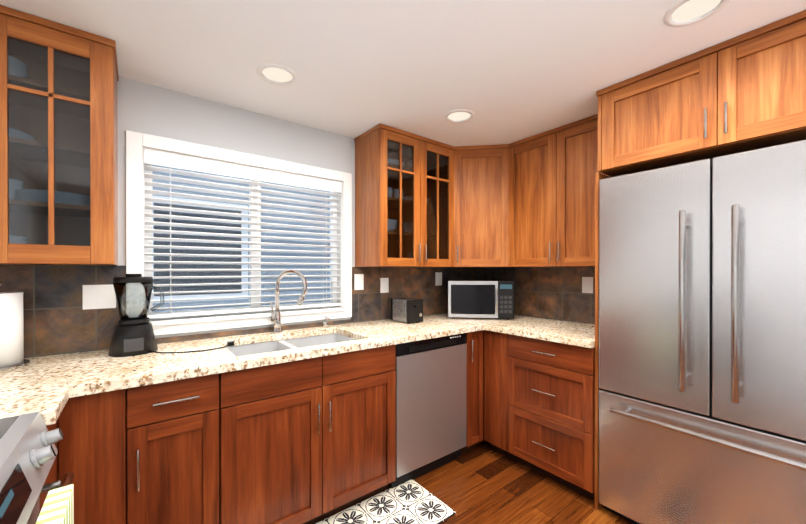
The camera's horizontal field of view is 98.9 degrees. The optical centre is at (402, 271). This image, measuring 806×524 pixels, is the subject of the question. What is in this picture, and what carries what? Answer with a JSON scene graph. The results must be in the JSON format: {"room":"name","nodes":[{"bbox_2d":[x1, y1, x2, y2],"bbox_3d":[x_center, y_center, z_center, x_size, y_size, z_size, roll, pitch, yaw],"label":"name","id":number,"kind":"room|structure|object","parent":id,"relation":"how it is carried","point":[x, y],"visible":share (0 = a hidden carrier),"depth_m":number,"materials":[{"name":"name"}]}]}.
{"room":"kitchen","nodes":[
{"label":"kitchen","id":0,"kind":"room"},
{"bbox_2d":[117,76,460,337],"bbox_3d":[-0.713,0.163,2.312,3.640,2.255,0.120,0,0,-38],"label":"wall","id":1,"kind":"structure","parent":0,"point":[145,108],"depth_m":1.97,"materials":[{"name":"grey paint"}]},
{"bbox_2d":[0,5,118,264],"bbox_3d":[-1.608,-0.493,1.314,0.800,0.932,0.362,0,0,-38],"label":"upper cabinet","id":2,"kind":"object","parent":1,"relation":"attached to","point":[59,104],"visible":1,"depth_m":1.39,"materials":[{"name":"brown wood"}]},
{"bbox_2d":[8,56,28,78],"bbox_3d":[-1.717,-0.782,1.266,0.247,0.091,0.465,0,0,43],"label":"dish","id":3,"kind":"object","parent":2,"relation":"in","point":[11,65],"depth_m":1.35,"materials":[{"name":"white"}]},
{"bbox_2d":[9,235,28,243],"bbox_3d":[-1.717,-0.092,1.268,0.247,0.091,0.465,0,0,43],"label":"dish","id":4,"kind":"object","parent":2,"relation":"in","point":[25,242],"depth_m":1.36,"materials":[{"name":"white ceramic"}]},
{"bbox_2d":[9,127,35,140],"bbox_3d":[-1.639,-0.549,1.275,0.251,0.090,0.388,0,0,31],"label":"dish","id":5,"kind":"object","parent":2,"relation":"in","point":[12,132],"depth_m":1.33,"materials":[{"name":"white"}]},
{"bbox_2d":[9,179,47,201],"bbox_3d":[-1.285,-0.315,1.177,0.104,0.091,0.432,0,0,-44],"label":"dish","id":6,"kind":"object","parent":2,"relation":"in","point":[18,194],"depth_m":1.34,"materials":[{"name":"white ceramic"}]},
{"bbox_2d":[55,191,89,205],"bbox_3d":[-1.242,-0.316,1.296,0.098,0.091,0.295,0,0,-44],"label":"dish","id":7,"kind":"object","parent":2,"relation":"in","point":[66,199],"depth_m":1.40,"materials":[{"name":"white ceramic"}]},
{"bbox_2d":[0,265,475,357],"bbox_3d":[-0.671,0.630,2.260,3.436,1.320,0.012,0,0,-38],"label":"backsplash","id":8,"kind":"structure","parent":1,"relation":"attached to","point":[58,319],"depth_m":1.64,"materials":[{"name":"tile"}]},
{"bbox_2d":[82,284,115,309],"bbox_3d":[-1.451,0.122,1.647,0.120,0.115,0.007,0,0,-38],"label":"electrical outlet plate","id":9,"kind":"object","parent":8,"relation":"attached to","point":[98,297],"depth_m":1.64,"materials":[{"name":"white plastic"}]},
{"bbox_2d":[354,274,363,289],"bbox_3d":[-0.322,0.079,2.517,0.075,0.115,0.007,0,0,-38],"label":"electrical outlet plate","id":10,"kind":"object","parent":8,"relation":"attached to","point":[358,278],"depth_m":2.51,"materials":[{"name":"white plastic"}]},
{"bbox_2d":[380,278,388,292],"bbox_3d":[-0.142,0.109,2.656,0.075,0.115,0.007,0,0,-38],"label":"electrical outlet plate","id":11,"kind":"object","parent":8,"relation":"attached to","point":[384,282],"depth_m":2.65,"materials":[{"name":"white plastic"}]},
{"bbox_2d":[435,272,441,285],"bbox_3d":[0.313,0.068,3.007,0.075,0.115,0.007,0,0,-38],"label":"electrical outlet plate","id":12,"kind":"object","parent":8,"relation":"attached to","point":[438,275],"depth_m":3.00,"materials":[{"name":"white plastic"}]},
{"bbox_2d":[126,130,351,335],"bbox_3d":[-0.906,-0.184,2.139,1.267,1.032,0.152,0,0,-38],"label":"window","id":13,"kind":"structure","parent":1,"relation":"in","point":[136,142],"depth_m":2.02,"materials":[{"name":"white plastic"}]},
{"bbox_2d":[144,149,340,318],"bbox_3d":[-0.898,-0.192,2.130,1.121,0.873,0.057,0,0,-38],"label":"window blinds","id":14,"kind":"object","parent":13,"relation":"attached to","point":[158,158],"visible":0.96,"depth_m":2.04,"materials":[{"name":"white plastic"}]},
{"bbox_2d":[354,123,453,266],"bbox_3d":[0.034,-0.498,2.579,0.704,0.932,0.362,0,0,-38],"label":"upper cabinet","id":15,"kind":"object","parent":1,"relation":"attached to","point":[424,178],"visible":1,"depth_m":2.44,"materials":[{"name":"brown wood"}]},
{"bbox_2d":[387,159,407,165],"bbox_3d":[-0.038,-0.786,2.560,0.247,0.091,0.465,0,0,43],"label":"dish","id":16,"kind":"object","parent":15,"relation":"in","point":[395,161],"depth_m":2.38,"materials":[{"name":"white"}]},
{"bbox_2d":[387,219,412,232],"bbox_3d":[-0.021,-0.320,2.570,0.403,0.091,0.149,0,0,-44],"label":"dish","id":17,"kind":"object","parent":15,"relation":"in","point":[408,225],"depth_m":2.46,"materials":[{"name":"white ceramic"}]},
{"bbox_2d":[387,187,412,200],"bbox_3d":[0.040,-0.553,2.569,0.251,0.090,0.388,0,0,31],"label":"dish","id":18,"kind":"object","parent":15,"relation":"in","point":[396,193],"depth_m":2.51,"materials":[{"name":"white ceramic"}]},
{"bbox_2d":[454,144,508,267],"bbox_3d":[0.629,-0.499,2.870,0.628,0.932,0.628,0,0,-38],"label":"upper cabinet","id":19,"kind":"object","parent":1,"relation":"attached to","point":[481,182],"visible":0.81,"depth_m":2.66,"materials":[{"name":"brown wood"}]},
{"bbox_2d":[0,0,805,146],"bbox_3d":[0.630,-1.009,0.566,3.640,0.100,4.720,0,0,-38],"label":"ceiling","id":20,"kind":"structure","parent":0,"point":[508,71],"depth_m":1.51,"materials":[{"name":"white paint"}]},
{"bbox_2d":[257,63,297,85],"bbox_3d":[-0.615,-0.997,1.689,0.189,0.081,0.189,0,0,-44],"label":"recessed light","id":21,"kind":"object","parent":20,"relation":"in","point":[276,74],"depth_m":1.73,"materials":[{"name":"white"}]},
{"bbox_2d":[444,109,474,122],"bbox_3d":[0.349,-0.999,2.142,0.189,0.081,0.189,0,0,-44],"label":"recessed light","id":22,"kind":"object","parent":20,"relation":"in","point":[458,115],"depth_m":2.19,"materials":[{"name":"white"}]},
{"bbox_2d":[663,0,728,26],"bbox_3d":[1.069,-0.996,1.258,0.189,0.081,0.189,0,0,-44],"label":"recessed light","id":23,"kind":"object","parent":20,"relation":"in","point":[681,13],"depth_m":1.30,"materials":[{"name":"white"}]},
{"bbox_2d":[314,438,633,523],"bbox_3d":[0.630,1.346,0.574,3.640,0.100,4.720,0,0,-38],"label":"floor","id":24,"kind":"structure","parent":0,"point":[482,482],"depth_m":1.99,"materials":[{"name":"brown wood"}]},
{"bbox_2d":[0,412,73,523],"bbox_3d":[-0.971,0.805,0.446,0.744,0.923,0.760,0,0,-38],"label":"range","id":25,"kind":"object","parent":24,"relation":"on","point":[28,451],"visible":1,"depth_m":0.78,"materials":[{"name":"grey metal"}]},
{"bbox_2d":[36,484,73,523],"bbox_3d":[-0.783,0.701,0.776,0.044,0.348,0.170,0,0,-38],"label":"towel","id":26,"kind":"object","parent":25,"relation":"hanging from","point":[58,506],"depth_m":0.78,"materials":[{"name":"fabric"}]},
{"bbox_2d":[40,408,63,510],"bbox_3d":[-1.326,0.857,0.838,0.659,0.874,0.288,0,0,-38],"label":"base cabinet","id":27,"kind":"object","parent":24,"relation":"on","point":[56,471],"depth_m":1.14,"materials":[{"name":"brown wood"}]},
{"bbox_2d":[0,377,87,425],"bbox_3d":[-1.278,0.399,0.823,0.720,0.039,0.210,0,0,-38],"label":"countertop","id":28,"kind":"structure","parent":27,"relation":"on","point":[47,387],"depth_m":1.03,"materials":[{"name":"stone"}]},
{"bbox_2d":[0,313,528,394],"bbox_3d":[-0.480,0.496,2.003,3.423,0.240,0.630,0,0,-38],"label":"countertop","id":29,"kind":"structure","parent":27,"relation":"on","point":[105,373],"depth_m":1.58,"materials":[{"name":"stone"}]},
{"bbox_2d":[0,282,29,370],"bbox_3d":[-1.586,0.210,1.349,0.170,0.335,0.170,0,0,-38],"label":"paper towel","id":30,"kind":"object","parent":29,"relation":"on","point":[11,331],"visible":1,"depth_m":1.34,"materials":[{"name":"white paper"}]},
{"bbox_2d":[108,274,233,356],"bbox_3d":[-1.101,0.194,1.659,0.492,0.365,0.285,0,0,-38],"label":"blender","id":31,"kind":"object","parent":29,"relation":"on","point":[133,336],"visible":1,"depth_m":1.57,"materials":[{"name":"black plastic"}]},
{"bbox_2d":[270,269,306,332],"bbox_3d":[-0.698,0.182,2.078,0.184,0.387,0.193,0,0,-38],"label":"faucet","id":32,"kind":"object","parent":29,"relation":"on","point":[276,317],"visible":1,"depth_m":2.08,"materials":[{"name":"silver metal"}]},
{"bbox_2d":[226,333,355,356],"bbox_3d":[-0.591,0.516,1.909,0.716,0.200,0.446,0,0,-38],"label":"sink","id":33,"kind":"object","parent":29,"relation":"in","point":[244,348],"depth_m":2.05,"materials":[{"name":"white ceramic"}]},
{"bbox_2d":[323,316,329,326],"bbox_3d":[-0.507,0.337,2.292,0.031,0.075,0.067,0,0,-38],"label":"soap dispenser","id":34,"kind":"object","parent":29,"relation":"on","point":[325,323],"visible":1,"depth_m":2.29,"materials":[{"name":"silver metal"}]},
{"bbox_2d":[391,297,422,323],"bbox_3d":[0.034,0.289,2.548,0.140,0.169,0.230,0,0,-38],"label":"toaster","id":35,"kind":"object","parent":29,"relation":"on","point":[406,310],"visible":1,"depth_m":2.49,"materials":[{"name":"silver metal"}]},
{"bbox_2d":[448,280,513,318],"bbox_3d":[0.623,0.224,2.830,0.500,0.296,0.397,0,0,7],"label":"microwave","id":36,"kind":"object","parent":29,"relation":"on","point":[480,298],"visible":1,"depth_m":2.67,"materials":[{"name":"silver metal"}]},
{"bbox_2d":[64,395,87,523],"bbox_3d":[-1.589,0.856,1.182,0.662,0.874,0.575,0,0,-38],"label":"base cabinet","id":37,"kind":"object","parent":24,"relation":"on","point":[76,408],"depth_m":1.17,"materials":[{"name":"brown wood"}]},
{"bbox_2d":[315,479,455,523],"bbox_3d":[-0.287,1.288,1.636,1.146,0.008,0.382,0,0,-38],"label":"rug","id":38,"kind":"object","parent":24,"relation":"on","point":[411,501],"visible":1,"depth_m":1.85,"materials":[{"name":"white fabric"}]},
{"bbox_2d":[390,333,466,487],"bbox_3d":[0.022,0.854,2.401,0.594,0.870,0.580,0,0,-38],"label":"dishwasher","id":39,"kind":"object","parent":24,"relation":"on","point":[431,404],"visible":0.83,"depth_m":2.15,"materials":[{"name":"grey metal"}]},
{"bbox_2d":[464,330,483,449],"bbox_3d":[0.609,0.851,2.864,0.642,0.874,0.595,0,0,-38],"label":"base cabinet","id":40,"kind":"object","parent":24,"relation":"on","point":[474,340],"depth_m":2.43,"materials":[{"name":"brown wood"}]},
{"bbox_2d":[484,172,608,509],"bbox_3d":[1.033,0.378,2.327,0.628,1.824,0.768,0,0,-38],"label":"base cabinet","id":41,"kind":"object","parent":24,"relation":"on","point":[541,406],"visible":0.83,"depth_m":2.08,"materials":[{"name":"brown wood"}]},
{"bbox_2d":[484,317,594,347],"bbox_3d":[1.044,0.394,2.311,0.633,0.039,0.690,0,0,-38],"label":"countertop","id":42,"kind":"structure","parent":41,"relation":"on","point":[558,331],"depth_m":2.25,"materials":[{"name":"stone"}]},
{"bbox_2d":[599,140,805,523],"bbox_3d":[1.532,0.396,1.643,0.663,1.792,0.910,0,0,-38],"label":"fridge","id":43,"kind":"object","parent":24,"relation":"on","point":[702,341],"visible":1,"depth_m":1.50,"materials":[{"name":"grey metal"}]},
{"bbox_3d":[2.069,0.165,1.603,0.100,2.255,4.400,0,0,-38],"label":"wall","id":44,"kind":"structure","parent":0,"visible":0},
{"bbox_2d":[476,267,594,323],"bbox_3d":[1.108,0.629,2.758,0.011,1.320,1.320,0,0,-38],"label":"backsplash","id":45,"kind":"structure","parent":44,"relation":"attached to","point":[555,293],"depth_m":2.69,"materials":[{"name":"tile"}]},
{"bbox_2d":[582,277,592,292],"bbox_3d":[1.320,0.100,2.465,0.007,0.115,0.075,0,0,-38],"label":"electrical outlet plate","id":46,"kind":"object","parent":45,"relation":"attached to","point":[587,282],"depth_m":2.46,"materials":[{"name":"white plastic"}]},
{"bbox_2d":[508,114,610,266],"bbox_3d":[1.149,-0.497,2.413,0.362,0.932,0.767,0,0,-38],"label":"upper cabinet","id":47,"kind":"object","parent":44,"relation":"attached to","point":[551,207],"visible":0.75,"depth_m":2.33,"materials":[{"name":"brown wood"}]},
{"bbox_2d":[596,10,805,176],"bbox_3d":[1.557,-0.747,1.650,0.647,0.427,0.944,0,0,-38],"label":"upper cabinet","id":48,"kind":"object","parent":44,"relation":"attached to","point":[743,92],"visible":0.94,"depth_m":1.48,"materials":[{"name":"brown wood"}]},
{"label":"outside","id":49,"kind":"structure","parent":0,"visible":0},
{"bbox_2d":[152,165,329,311],"bbox_3d":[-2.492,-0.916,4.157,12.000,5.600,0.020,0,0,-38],"label":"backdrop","id":50,"kind":"structure","parent":49,"point":[202,288],"depth_m":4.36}
]}

